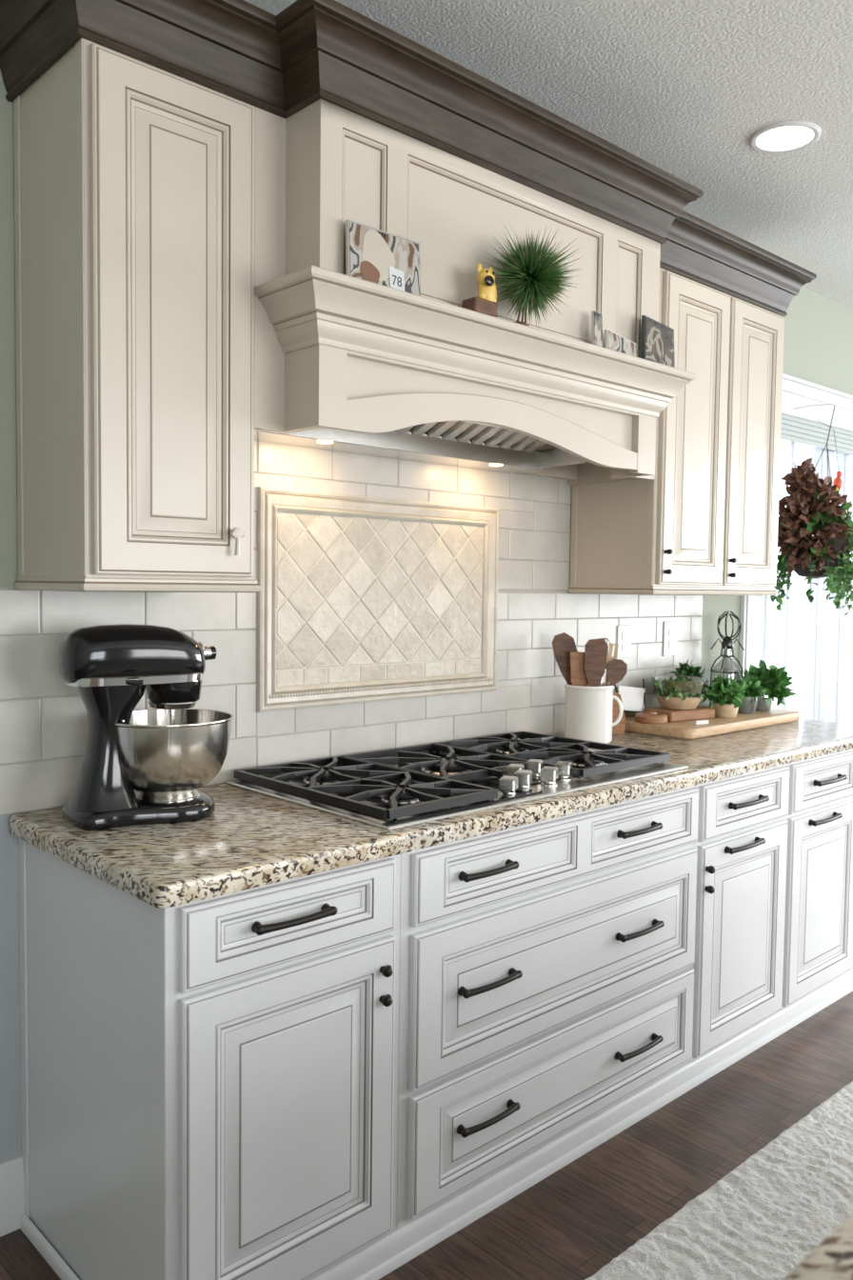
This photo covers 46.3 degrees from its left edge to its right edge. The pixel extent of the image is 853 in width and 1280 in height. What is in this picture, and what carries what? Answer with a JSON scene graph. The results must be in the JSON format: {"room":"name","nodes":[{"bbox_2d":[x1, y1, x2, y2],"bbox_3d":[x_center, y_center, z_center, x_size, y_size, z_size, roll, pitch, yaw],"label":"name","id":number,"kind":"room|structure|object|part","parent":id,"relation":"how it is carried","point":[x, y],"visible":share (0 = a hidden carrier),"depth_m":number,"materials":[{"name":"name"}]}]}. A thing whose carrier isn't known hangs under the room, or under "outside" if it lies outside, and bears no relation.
{"room":"kitchen","nodes":[
{"label":"kitchen","id":0,"kind":"room"},
{"bbox_2d":[0,991,852,1279],"bbox_3d":[2.436,1.345,1.989,9.800,0.060,5.020,-2,4,-43],"label":"floor","id":1,"kind":"structure","parent":0,"point":[574,1221],"depth_m":2.37,"materials":[{"name":"brown wood"}]},
{"bbox_2d":[19,839,400,1279],"bbox_3d":[-0.447,0.845,2.068,0.526,0.858,0.684,-2,4,-43],"label":"base cabinet","id":2,"kind":"object","parent":1,"relation":"on","point":[210,1087],"visible":0.94,"depth_m":1.84,"materials":[{"name":"white paint"}]},
{"bbox_3d":[-0.238,0.514,1.829,0.472,0.144,0.020,-2,4,-43],"label":"drawer","id":3,"kind":"part","parent":2,"relation":"part of","materials":[{"name":"white paint"}]},
{"bbox_3d":[-0.242,0.903,1.851,0.474,0.608,0.020,-2,4,-43],"label":"door","id":4,"kind":"part","parent":2,"relation":"part of","materials":[{"name":"white paint"}]},
{"bbox_3d":[-0.234,0.505,1.798,0.179,0.021,0.032,-2,4,-43],"label":"handle","id":5,"kind":"part","parent":2,"relation":"part of","materials":[{"name":"brown metal"}]},
{"bbox_2d":[20,968,852,1279],"bbox_3d":[0.386,1.210,2.879,2.849,0.064,0.635,-2,4,-43],"label":"trim","id":6,"kind":"structure","parent":2,"relation":"attached to","point":[393,1250],"depth_m":2.37,"materials":[{"name":"white paint"}]},
{"bbox_2d":[397,784,699,1229],"bbox_3d":[0.145,0.823,2.619,1.091,0.858,0.684,-2,4,-43],"label":"base cabinet","id":7,"kind":"object","parent":1,"relation":"on","point":[547,974],"visible":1,"depth_m":2.30,"materials":[{"name":"white paint"}]},
{"bbox_2d":[9,718,852,908],"bbox_3d":[0.399,0.363,2.837,2.890,0.042,0.661,-2,4,-43],"label":"countertop","id":8,"kind":"structure","parent":7,"relation":"on","point":[250,839],"depth_m":2.00,"materials":[{"name":"stone"}]},
{"bbox_2d":[59,623,234,830],"bbox_3d":[-0.582,0.168,2.100,0.358,0.404,0.279,-2,4,-43],"label":"stand mixer","id":9,"kind":"object","parent":8,"relation":"on","point":[165,752],"visible":1,"depth_m":2.02,"materials":[{"name":"black metal"}]},
{"bbox_3d":[-0.587,0.086,2.002,0.034,0.014,0.015,-1,3,-22],"label":"speed lever","id":10,"kind":"part","parent":9,"relation":"part of","materials":[{"name":"black ceramic"}]},
{"bbox_3d":[-0.555,0.337,2.136,0.156,0.006,0.156,-2,4,-43],"label":"bowl clamp plate","id":11,"kind":"part","parent":9,"relation":"part of","materials":[{"name":"silver metal"}]},
{"bbox_2d":[114,708,234,801],"bbox_3d":[-0.554,0.248,2.131,0.279,0.171,0.279,-2,4,-43],"label":"mixing bowl","id":12,"kind":"object","parent":9,"relation":"on","point":[162,755],"depth_m":2.03,"materials":[{"name":"silver metal"}]},
{"bbox_3d":[-0.470,0.028,2.178,0.014,0.030,0.028,-2,4,-36],"label":"hub knob","id":13,"kind":"part","parent":9,"relation":"part of","materials":[{"name":"silver metal"}]},
{"bbox_2d":[226,731,688,830],"bbox_3d":[0.114,0.328,2.585,1.088,0.050,0.610,-2,4,-43],"label":"gas cooktop","id":14,"kind":"object","parent":8,"relation":"in","point":[413,787],"visible":1,"depth_m":2.44,"materials":[{"name":"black metal"}]},
{"bbox_3d":[-0.250,0.333,2.442,0.105,0.022,0.105,-2,4,-43],"label":"burner","id":15,"kind":"part","parent":14,"relation":"part of","materials":[{"name":"black metal"}]},
{"bbox_3d":[-0.057,0.346,2.236,0.090,0.022,0.090,-2,4,-43],"label":"burner","id":16,"kind":"part","parent":14,"relation":"part of","materials":[{"name":"black metal"}]},
{"bbox_3d":[0.055,0.328,2.603,0.138,0.022,0.138,-2,4,-43],"label":"burner","id":17,"kind":"part","parent":14,"relation":"part of","materials":[{"name":"black metal"}]},
{"bbox_3d":[0.190,0.339,2.312,0.042,0.042,0.044,2,3,18],"label":"control knob","id":18,"kind":"part","parent":14,"relation":"part of","materials":[{"name":"silver metal"}]},
{"bbox_3d":[0.254,0.313,2.922,0.100,0.022,0.100,-2,4,-43],"label":"burner","id":19,"kind":"part","parent":14,"relation":"part of","materials":[{"name":"black metal"}]},
{"bbox_3d":[0.221,0.331,2.470,0.042,0.042,0.044,2,3,18],"label":"control knob","id":20,"kind":"part","parent":14,"relation":"part of","materials":[{"name":"silver metal"}]},
{"bbox_3d":[0.232,0.336,2.392,0.042,0.042,0.044,2,3,18],"label":"control knob","id":21,"kind":"part","parent":14,"relation":"part of","materials":[{"name":"silver metal"}]},
{"bbox_3d":[0.276,0.328,2.542,0.042,0.042,0.044,2,3,18],"label":"control knob","id":22,"kind":"part","parent":14,"relation":"part of","materials":[{"name":"silver metal"}]},
{"bbox_3d":[0.301,0.334,2.442,0.042,0.042,0.044,2,3,18],"label":"control knob","id":23,"kind":"part","parent":14,"relation":"part of","materials":[{"name":"silver metal"}]},
{"bbox_3d":[0.346,0.330,2.518,0.042,0.042,0.044,2,3,18],"label":"control knob","id":24,"kind":"part","parent":14,"relation":"part of","materials":[{"name":"silver metal"}]},
{"bbox_3d":[0.437,0.326,2.727,0.090,0.022,0.090,-2,4,-43],"label":"burner","id":25,"kind":"part","parent":14,"relation":"part of","materials":[{"name":"black metal"}]},
{"bbox_2d":[564,682,622,743],"bbox_3d":[0.519,0.233,3.188,0.161,0.183,0.160,-2,4,-43],"label":"utensil crock","id":26,"kind":"object","parent":8,"relation":"on","point":[589,710],"visible":0.8,"depth_m":3.12,"materials":[{"name":"white ceramic"}]},
{"bbox_2d":[552,632,578,684],"bbox_3d":[0.457,0.140,3.202,0.113,0.329,0.009,1,3,0],"label":"wooden spatula","id":27,"kind":"object","parent":26,"relation":"in","point":[563,644],"visible":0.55,"depth_m":3.19,"materials":[{"name":"brown wood"}]},
{"bbox_2d":[570,651,588,686],"bbox_3d":[0.482,0.172,3.160,0.060,0.270,0.020,1,3,0],"label":"scraper","id":28,"kind":"object","parent":26,"relation":"in","point":[578,677],"visible":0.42,"depth_m":3.15,"materials":[{"name":"red wood"}]},
{"bbox_2d":[583,638,608,686],"bbox_3d":[0.532,0.151,3.141,0.073,0.315,0.021,1,3,0],"label":"wooden turner","id":29,"kind":"object","parent":26,"relation":"in","point":[595,650],"visible":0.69,"depth_m":3.13,"materials":[{"name":"brown wood"}]},
{"bbox_2d":[600,638,610,686],"bbox_3d":[0.568,0.143,3.218,0.060,0.302,0.026,1,3,6],"label":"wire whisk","id":30,"kind":"object","parent":26,"relation":"in","point":[604,638],"visible":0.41,"depth_m":3.21,"materials":[{"name":"silver metal"}]},
{"bbox_2d":[604,642,619,686],"bbox_3d":[0.583,0.157,3.188,0.058,0.298,0.013,0,3,-7],"label":"wooden fork","id":31,"kind":"object","parent":26,"relation":"in","point":[610,658],"visible":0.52,"depth_m":3.18,"materials":[{"name":"brown wood"}]},
{"bbox_2d":[606,659,627,691],"bbox_3d":[0.585,0.184,3.156,0.094,0.250,0.014,1,3,3],"label":"wooden spoon","id":32,"kind":"object","parent":26,"relation":"in","point":[616,670],"visible":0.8,"depth_m":3.15,"materials":[{"name":"brown wood"}]},
{"bbox_3d":[0.610,0.226,3.187,0.036,0.100,0.011,1,3,0],"label":"ring handle","id":33,"kind":"part","parent":26,"relation":"part of","materials":[{"name":"white ceramic"}]},
{"bbox_2d":[612,691,625,734],"bbox_3d":[0.624,0.241,3.379,0.095,0.150,0.060,1,3,0],"label":"knife block","id":34,"kind":"object","parent":8,"relation":"on","point":[619,729],"visible":0.4,"depth_m":3.35,"materials":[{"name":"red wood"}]},
{"bbox_2d":[624,705,799,739],"bbox_3d":[1.032,0.290,3.633,0.785,0.033,0.325,-2,4,-43],"label":"cutting board","id":35,"kind":"object","parent":8,"relation":"on","point":[684,730],"visible":0.5,"depth_m":3.42,"materials":[{"name":"brown wood"}]},
{"bbox_2d":[614,679,646,713],"bbox_3d":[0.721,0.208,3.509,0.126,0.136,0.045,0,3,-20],"label":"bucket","id":36,"kind":"object","parent":35,"relation":"on","point":[633,699],"visible":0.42,"depth_m":3.51,"materials":[{"name":"white ceramic"}]},
{"bbox_2d":[635,710,667,723],"bbox_3d":[0.771,0.263,3.421,0.110,0.038,0.110,-2,4,-43],"label":"wooden trivet","id":37,"kind":"object","parent":35,"relation":"on","point":[648,717],"visible":1,"depth_m":3.38,"materials":[{"name":"red wood"}]},
{"bbox_2d":[643,705,715,721],"bbox_3d":[0.897,0.259,3.531,0.230,0.036,0.130,-1,4,-34],"label":"wooden riser","id":38,"kind":"object","parent":35,"relation":"on","point":[700,712],"visible":0.7,"depth_m":3.48,"materials":[{"name":"red wood"}]},
{"bbox_2d":[652,676,708,709],"bbox_3d":[0.894,0.185,3.531,0.214,0.111,0.214,-2,4,-43],"label":"potted plant","id":39,"kind":"object","parent":38,"relation":"on","point":[679,693],"visible":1,"depth_m":3.48,"materials":[{"name":"green plant"}]},
{"bbox_2d":[669,660,710,694],"bbox_3d":[0.969,0.170,3.683,0.132,0.200,0.146,-2,4,-43],"label":"herb pot","id":40,"kind":"object","parent":35,"relation":"on","point":[685,670],"visible":0.44,"depth_m":3.66,"materials":[{"name":"green plant"}]},
{"bbox_2d":[694,720,708,724],"bbox_3d":[0.932,0.279,3.377,0.060,0.014,0.012,-1,4,-32],"label":"tag","id":41,"kind":"object","parent":35,"relation":"on","point":[698,722],"visible":1,"depth_m":3.37,"materials":[{"name":"white paper"}]},
{"bbox_2d":[702,674,749,718],"bbox_3d":[1.079,0.197,3.591,0.167,0.158,0.158,0,3,-11],"label":"herb pot","id":42,"kind":"object","parent":35,"relation":"on","point":[718,692],"visible":0.99,"depth_m":3.56,"materials":[{"name":"green plant"}]},
{"bbox_3d":[1.078,0.251,3.594,0.092,0.050,0.092,-2,4,-43],"label":"pot","id":43,"kind":"part","parent":42,"relation":"part of","materials":[{"name":"beige ceramic"}]},
{"bbox_2d":[708,610,744,706],"bbox_3d":[1.171,0.074,3.882,0.130,0.375,0.130,-2,4,-43],"label":"lantern","id":44,"kind":"object","parent":35,"relation":"on","point":[728,643],"visible":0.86,"depth_m":3.86,"materials":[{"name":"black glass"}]},
{"bbox_3d":[1.171,0.140,3.886,0.130,0.239,0.130,-2,4,-43],"label":"wire frame","id":45,"kind":"part","parent":44,"relation":"part of","materials":[{"name":"black metal"}]},
{"bbox_2d":[727,674,770,713],"bbox_3d":[1.191,0.199,3.720,0.137,0.144,0.147,-1,4,-29],"label":"herb pot","id":46,"kind":"object","parent":35,"relation":"on","point":[754,691],"visible":0.64,"depth_m":3.69,"materials":[{"name":"green plant"}]},
{"bbox_3d":[1.192,0.240,3.720,0.088,0.062,0.088,-2,4,-43],"label":"pot","id":47,"kind":"part","parent":46,"relation":"part of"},
{"bbox_2d":[743,659,797,710],"bbox_3d":[1.304,0.170,3.802,0.214,0.195,0.199,2,3,21],"label":"herb pot","id":48,"kind":"object","parent":35,"relation":"on","point":[777,680],"visible":0.71,"depth_m":3.77,"materials":[{"name":"green plant"}]},
{"bbox_3d":[1.280,0.244,3.809,0.080,0.045,0.080,-2,4,-43],"label":"pot","id":49,"kind":"part","parent":48,"relation":"part of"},
{"bbox_3d":[0.141,1.050,2.184,0.185,0.021,0.032,-2,4,-43],"label":"handle","id":50,"kind":"part","parent":7,"relation":"part of","materials":[{"name":"brown metal"}]},
{"bbox_3d":[0.139,0.498,2.146,0.172,0.021,0.032,-2,4,-43],"label":"handle","id":51,"kind":"part","parent":7,"relation":"part of","materials":[{"name":"brown metal"}]},
{"bbox_3d":[0.144,0.747,2.167,0.185,0.021,0.032,-2,4,-43],"label":"handle","id":52,"kind":"part","parent":7,"relation":"part of","materials":[{"name":"brown metal"}]},
{"bbox_3d":[0.353,1.056,2.417,1.056,0.256,0.020,-2,4,-43],"label":"drawer","id":53,"kind":"part","parent":7,"relation":"part of","materials":[{"name":"white paint"}]},
{"bbox_3d":[0.357,0.751,2.401,1.056,0.326,0.020,-2,4,-43],"label":"drawer","id":54,"kind":"part","parent":7,"relation":"part of","materials":[{"name":"white paint"}]},
{"bbox_3d":[0.360,0.496,2.387,1.056,0.149,0.020,-2,4,-43],"label":"drawer","id":55,"kind":"part","parent":7,"relation":"part of","materials":[{"name":"white paint"}]},
{"bbox_3d":[0.553,1.052,2.569,0.185,0.021,0.032,-2,4,-43],"label":"handle","id":56,"kind":"part","parent":7,"relation":"part of","materials":[{"name":"brown metal"}]},
{"bbox_3d":[0.546,0.482,2.525,0.172,0.021,0.032,-2,4,-43],"label":"handle","id":57,"kind":"part","parent":7,"relation":"part of","materials":[{"name":"brown metal"}]},
{"bbox_3d":[0.551,0.744,2.547,0.185,0.021,0.032,-2,4,-43],"label":"handle","id":58,"kind":"part","parent":7,"relation":"part of","materials":[{"name":"brown metal"}]},
{"bbox_2d":[584,1080,852,1279],"bbox_3d":[1.448,1.265,2.496,3.350,0.018,0.823,-2,4,-43],"label":"area rug","id":59,"kind":"object","parent":1,"relation":"on","point":[763,1218],"visible":0.92,"depth_m":2.20,"materials":[{"name":"carpet"}]},
{"bbox_2d":[689,763,789,1061],"bbox_3d":[0.733,0.801,3.167,0.515,0.858,0.684,-2,4,-43],"label":"base cabinet","id":60,"kind":"object","parent":1,"relation":"on","point":[742,844],"visible":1,"depth_m":2.91,"materials":[{"name":"white paint"}]},
{"bbox_3d":[0.943,0.477,2.930,0.491,0.156,0.020,-2,4,-43],"label":"drawer","id":61,"kind":"part","parent":60,"relation":"part of","materials":[{"name":"white paint"}]},
{"bbox_3d":[0.929,0.597,2.890,0.197,0.021,0.032,-2,4,-43],"label":"handle","id":62,"kind":"part","parent":60,"relation":"part of","materials":[{"name":"brown metal"}]},
{"bbox_3d":[0.941,0.471,2.893,0.197,0.021,0.032,-2,4,-43],"label":"handle","id":63,"kind":"part","parent":60,"relation":"part of","materials":[{"name":"brown metal"}]},
{"bbox_2d":[781,748,852,1008],"bbox_3d":[1.179,0.784,3.583,0.704,0.858,0.684,-2,4,-43],"label":"base cabinet","id":64,"kind":"object","parent":1,"relation":"on","point":[818,945],"visible":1,"depth_m":3.25,"materials":[{"name":"white paint"}]},
{"bbox_3d":[1.317,0.462,3.278,0.482,0.156,0.020,-2,4,-43],"label":"drawer","id":65,"kind":"part","parent":64,"relation":"part of","materials":[{"name":"white paint"}]},
{"bbox_3d":[1.302,0.583,3.237,0.197,0.021,0.032,-2,4,-43],"label":"handle","id":66,"kind":"part","parent":64,"relation":"part of","materials":[{"name":"brown metal"}]},
{"bbox_3d":[1.321,0.457,3.247,0.197,0.021,0.032,-2,4,-43],"label":"handle","id":67,"kind":"part","parent":64,"relation":"part of","materials":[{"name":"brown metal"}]},
{"bbox_2d":[782,1213,852,1279],"bbox_3d":[1.209,0.904,0.978,2.350,0.900,0.960,-2,4,-43],"label":"kitchen island","id":68,"kind":"object","parent":1,"relation":"on","point":[832,1259],"visible":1,"depth_m":0.73,"materials":[{"name":"stone"}]},
{"bbox_2d":[0,69,852,1163],"bbox_3d":[0.783,-0.153,3.703,9.800,2.706,0.120,-2,4,-43],"label":"wall","id":69,"kind":"structure","parent":0,"point":[818,341],"depth_m":2.12,"materials":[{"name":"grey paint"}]},
{"bbox_2d":[0,1156,24,1237],"bbox_3d":[-1.820,1.226,1.269,2.599,0.150,0.016,-2,4,-43],"label":"baseboard","id":70,"kind":"structure","parent":69,"relation":"attached to","point":[11,1171],"depth_m":2.13,"materials":[{"name":"white wood"}]},
{"bbox_2d":[13,38,260,592],"bbox_3d":[-0.586,-0.602,2.046,0.386,1.004,0.370,-2,4,-43],"label":"upper cabinet","id":71,"kind":"object","parent":69,"relation":"attached to","point":[134,180],"visible":0.98,"depth_m":1.92,"materials":[{"name":"beige paint"}]},
{"bbox_3d":[-0.604,-0.116,2.084,0.386,0.029,0.336,-2,4,-43],"label":"light rail","id":72,"kind":"part","parent":71,"relation":"part of","materials":[{"name":"beige paint"}]},
{"bbox_3d":[-0.484,-0.602,1.935,0.342,0.954,0.020,-2,4,-43],"label":"door","id":73,"kind":"part","parent":71,"relation":"part of","materials":[{"name":"beige paint"}]},
{"bbox_3d":[-0.386,-0.200,2.022,0.033,0.056,0.025,-2,4,-43],"label":"knob","id":74,"kind":"part","parent":71,"relation":"part of","materials":[{"name":"beige paint"}]},
{"bbox_2d":[0,440,702,816],"bbox_3d":[-0.011,-0.098,2.877,2.970,0.865,0.008,-2,4,-43],"label":"tile backsplash","id":75,"kind":"structure","parent":69,"relation":"attached to","point":[44,719],"depth_m":2.69,"materials":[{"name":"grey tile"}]},
{"bbox_2d":[256,486,499,712],"bbox_3d":[-0.101,-0.112,2.779,0.871,0.563,0.022,-2,4,-43],"label":"tile medallion","id":76,"kind":"object","parent":75,"relation":"attached to","point":[361,599],"visible":1,"depth_m":2.73,"materials":[{"name":"tile"}]},
{"bbox_2d":[617,624,631,658],"bbox_3d":[0.703,0.006,3.538,0.080,0.115,0.008,-2,4,-43],"label":"wall outlet","id":77,"kind":"object","parent":75,"relation":"attached to","point":[624,632],"visible":0.99,"depth_m":3.53,"materials":[{"name":"white plastic"}]},
{"bbox_2d":[621,643,628,651],"bbox_3d":[0.705,0.026,3.537,0.034,0.028,0.003,-2,4,-43],"label":"socket","id":78,"kind":"object","parent":77,"relation":"attached to","point":[625,647],"depth_m":3.54,"materials":[{"name":"white plastic"}]},
{"bbox_2d":[622,631,628,639],"bbox_3d":[0.705,-0.015,3.535,0.034,0.028,0.003,-2,4,-43],"label":"socket","id":79,"kind":"object","parent":77,"relation":"attached to","point":[625,633],"depth_m":3.53,"materials":[{"name":"white plastic"}]},
{"bbox_2d":[662,620,678,656],"bbox_3d":[0.917,-0.005,3.737,0.090,0.130,0.008,-2,4,-43],"label":"wall outlet","id":80,"kind":"object","parent":75,"relation":"attached to","point":[670,628],"visible":1,"depth_m":3.73,"materials":[{"name":"white plastic"}]},
{"bbox_2d":[668,640,674,648],"bbox_3d":[0.918,0.018,3.736,0.034,0.028,0.003,-2,4,-43],"label":"socket","id":81,"kind":"object","parent":80,"relation":"attached to","point":[670,643],"depth_m":3.73,"materials":[{"name":"white plastic"}]},
{"bbox_2d":[669,628,674,636],"bbox_3d":[0.919,-0.028,3.734,0.034,0.028,0.003,-2,4,-43],"label":"socket","id":82,"kind":"object","parent":80,"relation":"attached to","point":[671,630],"depth_m":3.73,"materials":[{"name":"white plastic"}]},
{"bbox_2d":[254,99,696,484],"bbox_3d":[0.133,-0.796,2.599,1.455,0.660,0.525,-2,4,-43],"label":"range hood","id":83,"kind":"object","parent":69,"relation":"attached to","point":[344,363],"visible":0.96,"depth_m":2.27,"materials":[{"name":"beige paint"}]},
{"bbox_2d":[345,219,421,296],"bbox_3d":[-0.088,-0.796,2.107,0.203,0.132,0.017,-2,4,-43],"label":"framed picture","id":84,"kind":"object","parent":83,"relation":"on","point":[372,254],"visible":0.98,"depth_m":2.10,"materials":[{"name":"multicoloured paper"}]},
{"bbox_2d":[360,230,404,291],"bbox_3d":[-0.092,-0.797,2.097,0.123,0.118,0.007,-2,4,-43],"label":"print","id":85,"kind":"object","parent":84,"relation":"attached to","point":[382,252],"depth_m":2.10,"materials":[{"name":"brown"}]},
{"bbox_3d":[0.174,-0.932,2.472,1.196,0.372,0.142,-2,4,-43],"label":"chimney panel","id":86,"kind":"part","parent":83,"relation":"part of","materials":[{"name":"beige paint"}]},
{"bbox_2d":[254,264,696,417],"bbox_3d":[0.205,-0.682,2.450,1.351,0.124,0.199,-2,4,-43],"label":"mantel shelf","id":87,"kind":"object","parent":83,"relation":"attached to","point":[310,310],"depth_m":2.23,"materials":[{"name":"beige paint"}]},
{"bbox_2d":[462,263,498,317],"bbox_3d":[0.129,-0.795,2.271,0.082,0.116,0.058,-2,4,-43],"label":"figurine","id":88,"kind":"object","parent":83,"relation":"on","point":[485,302],"visible":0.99,"depth_m":2.26,"materials":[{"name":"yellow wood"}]},
{"bbox_3d":[0.208,-0.542,2.452,1.196,0.172,0.028,-2,4,-43],"label":"frame","id":89,"kind":"part","parent":83,"relation":"part of","materials":[{"name":"beige paint"}]},
{"bbox_2d":[481,224,580,326],"bbox_3d":[0.260,-0.852,2.319,0.289,0.265,0.202,-2,4,-43],"label":"grass plant","id":90,"kind":"object","parent":83,"relation":"on","point":[530,276],"visible":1,"depth_m":2.31,"materials":[{"name":"green plant"}]},
{"bbox_3d":[0.220,-0.785,2.367,0.053,0.091,0.051,1,3,2],"label":"stem","id":91,"kind":"part","parent":90,"relation":"part of","materials":[{"name":"brown plant"}]},
{"bbox_2d":[591,310,603,347],"bbox_3d":[0.446,-0.803,2.600,0.040,0.105,0.014,-2,4,-43],"label":"photo frame","id":92,"kind":"object","parent":83,"relation":"on","point":[596,317],"visible":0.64,"depth_m":2.59,"materials":[{"name":"silver metal"}]},
{"bbox_2d":[604,329,637,357],"bbox_3d":[0.521,-0.786,2.668,0.138,0.066,0.012,-2,4,-43],"label":"photo card","id":93,"kind":"object","parent":83,"relation":"on","point":[613,341],"visible":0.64,"depth_m":2.65,"materials":[{"name":"white paper"}]},
{"bbox_3d":[0.521,-0.786,2.668,0.138,0.066,0.011,-2,4,-43],"label":"frame","id":94,"kind":"part","parent":93,"relation":"part of","materials":[{"name":"paper"}]},
{"bbox_2d":[641,315,675,367],"bbox_3d":[0.648,-0.825,2.784,0.148,0.135,0.016,-2,4,-43],"label":"photo frame","id":95,"kind":"object","parent":83,"relation":"on","point":[657,338],"visible":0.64,"depth_m":2.77,"materials":[{"name":"grey"}]},
{"bbox_2d":[567,267,784,595],"bbox_3d":[0.888,-0.658,3.419,0.781,1.004,0.370,-2,4,-43],"label":"upper cabinet","id":96,"kind":"object","parent":69,"relation":"attached to","point":[707,524],"visible":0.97,"depth_m":3.25,"materials":[{"name":"beige paint"}]},
{"bbox_2d":[0,0,817,316],"bbox_3d":[0.280,-1.194,2.713,2.744,0.146,0.538,-2,4,-43],"label":"crown molding","id":97,"kind":"structure","parent":96,"relation":"attached to","point":[282,64],"depth_m":2.08,"materials":[{"name":"brown wood"}]},
{"bbox_3d":[0.870,-0.172,3.458,0.781,0.029,0.336,-2,4,-43],"label":"light rail","id":98,"kind":"part","parent":96,"relation":"part of","materials":[{"name":"beige paint"}]},
{"bbox_3d":[0.858,-0.653,3.185,0.368,0.954,0.020,-2,4,-43],"label":"door","id":99,"kind":"part","parent":96,"relation":"part of","materials":[{"name":"beige paint"}]},
{"bbox_3d":[1.131,-0.663,3.440,0.352,0.954,0.020,-2,4,-43],"label":"door","id":100,"kind":"part","parent":96,"relation":"part of","materials":[{"name":"beige paint"}]},
{"bbox_2d":[738,373,852,680],"bbox_3d":[1.882,0.022,4.614,1.688,2.285,0.066,-2,4,-43],"label":"trim","id":101,"kind":"structure","parent":69,"relation":"attached to","point":[797,392],"depth_m":4.26,"materials":[{"name":"white wood"}]},
{"bbox_2d":[761,439,852,722],"bbox_3d":[1.827,0.081,4.676,1.260,2.100,0.055,-2,4,-43],"label":"window","id":102,"kind":"structure","parent":69,"relation":"in","point":[825,622],"depth_m":4.65,"materials":[{"name":"grey"}]},
{"bbox_2d":[770,403,852,616],"bbox_3d":[1.684,-0.543,4.079,0.616,0.888,0.471,0,3,-5],"label":"hanging basket","id":103,"kind":"object","parent":69,"relation":"hanging from","point":[810,510],"visible":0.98,"depth_m":3.94,"materials":[{"name":"brown plant"}]},
{"bbox_2d":[787,537,852,579],"bbox_3d":[1.583,-0.329,4.055,0.280,0.160,0.280,-2,4,-43],"label":"basket","id":104,"kind":"object","parent":103,"relation":"on","point":[832,564],"depth_m":3.94,"materials":[{"name":"brown wicker"}]},
{"bbox_2d":[780,414,852,455],"bbox_3d":[1.872,-0.924,4.579,1.230,0.108,0.020,-2,4,-43],"label":"roller blind","id":105,"kind":"object","parent":69,"relation":"attached to","point":[793,429],"visible":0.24,"depth_m":4.44,"materials":[{"name":"grey fabric"}]},
{"bbox_2d":[818,420,842,490],"bbox_3d":[1.768,-0.802,4.381,0.050,0.348,0.128,-2,4,-43],"label":"hanging ornament","id":106,"kind":"object","parent":69,"relation":"hanging from","point":[837,481],"visible":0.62,"depth_m":4.35,"materials":[{"name":"orange"}]},
{"bbox_2d":[243,0,852,309],"bbox_3d":[2.471,-1.437,1.839,9.800,0.100,5.020,-2,4,-43],"label":"ceiling","id":107,"kind":"structure","parent":0,"point":[684,88],"depth_m":2.58,"materials":[{"name":"white paint"}]},
{"bbox_2d":[749,120,820,153],"bbox_3d":[1.040,-1.457,2.892,0.196,0.008,0.196,-2,4,-43],"label":"recessed light","id":108,"kind":"object","parent":107,"relation":"in","point":[787,136],"visible":1,"depth_m":2.89,"materials":[{"name":"white plastic"}]},
{"bbox_2d":[656,693,702,709],"bbox_3d":[0.894,0.218,3.533,0.164,0.045,0.164,-2,4,-43],"label":"bowl","id":109,"kind":"object","parent":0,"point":[674,701],"depth_m":3.47,"materials":[{"name":"beige wood"}]},
{"label":"outside","id":110,"kind":"structure","parent":0,"visible":0},
{"bbox_2d":[771,699,852,724],"bbox_3d":[0.767,1.066,9.933,11.000,0.200,8.880,-2,4,-43],"label":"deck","id":111,"kind":"object","parent":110,"point":[847,712],"depth_m":12.44,"materials":[{"name":"white"}]},
{"bbox_2d":[762,606,806,716],"bbox_3d":[1.827,0.405,8.181,5.800,1.335,0.080,-2,4,-43],"label":"deck railing","id":112,"kind":"object","parent":111,"relation":"on","point":[801,609],"visible":0.04,"depth_m":9.77,"materials":[{"name":"white wood"}]},
{"bbox_3d":[1.835,-0.244,8.146,5.800,0.035,0.080,-2,4,-43],"label":"rail","id":113,"kind":"part","parent":112,"relation":"part of","materials":[{"name":"white"}]}
]}

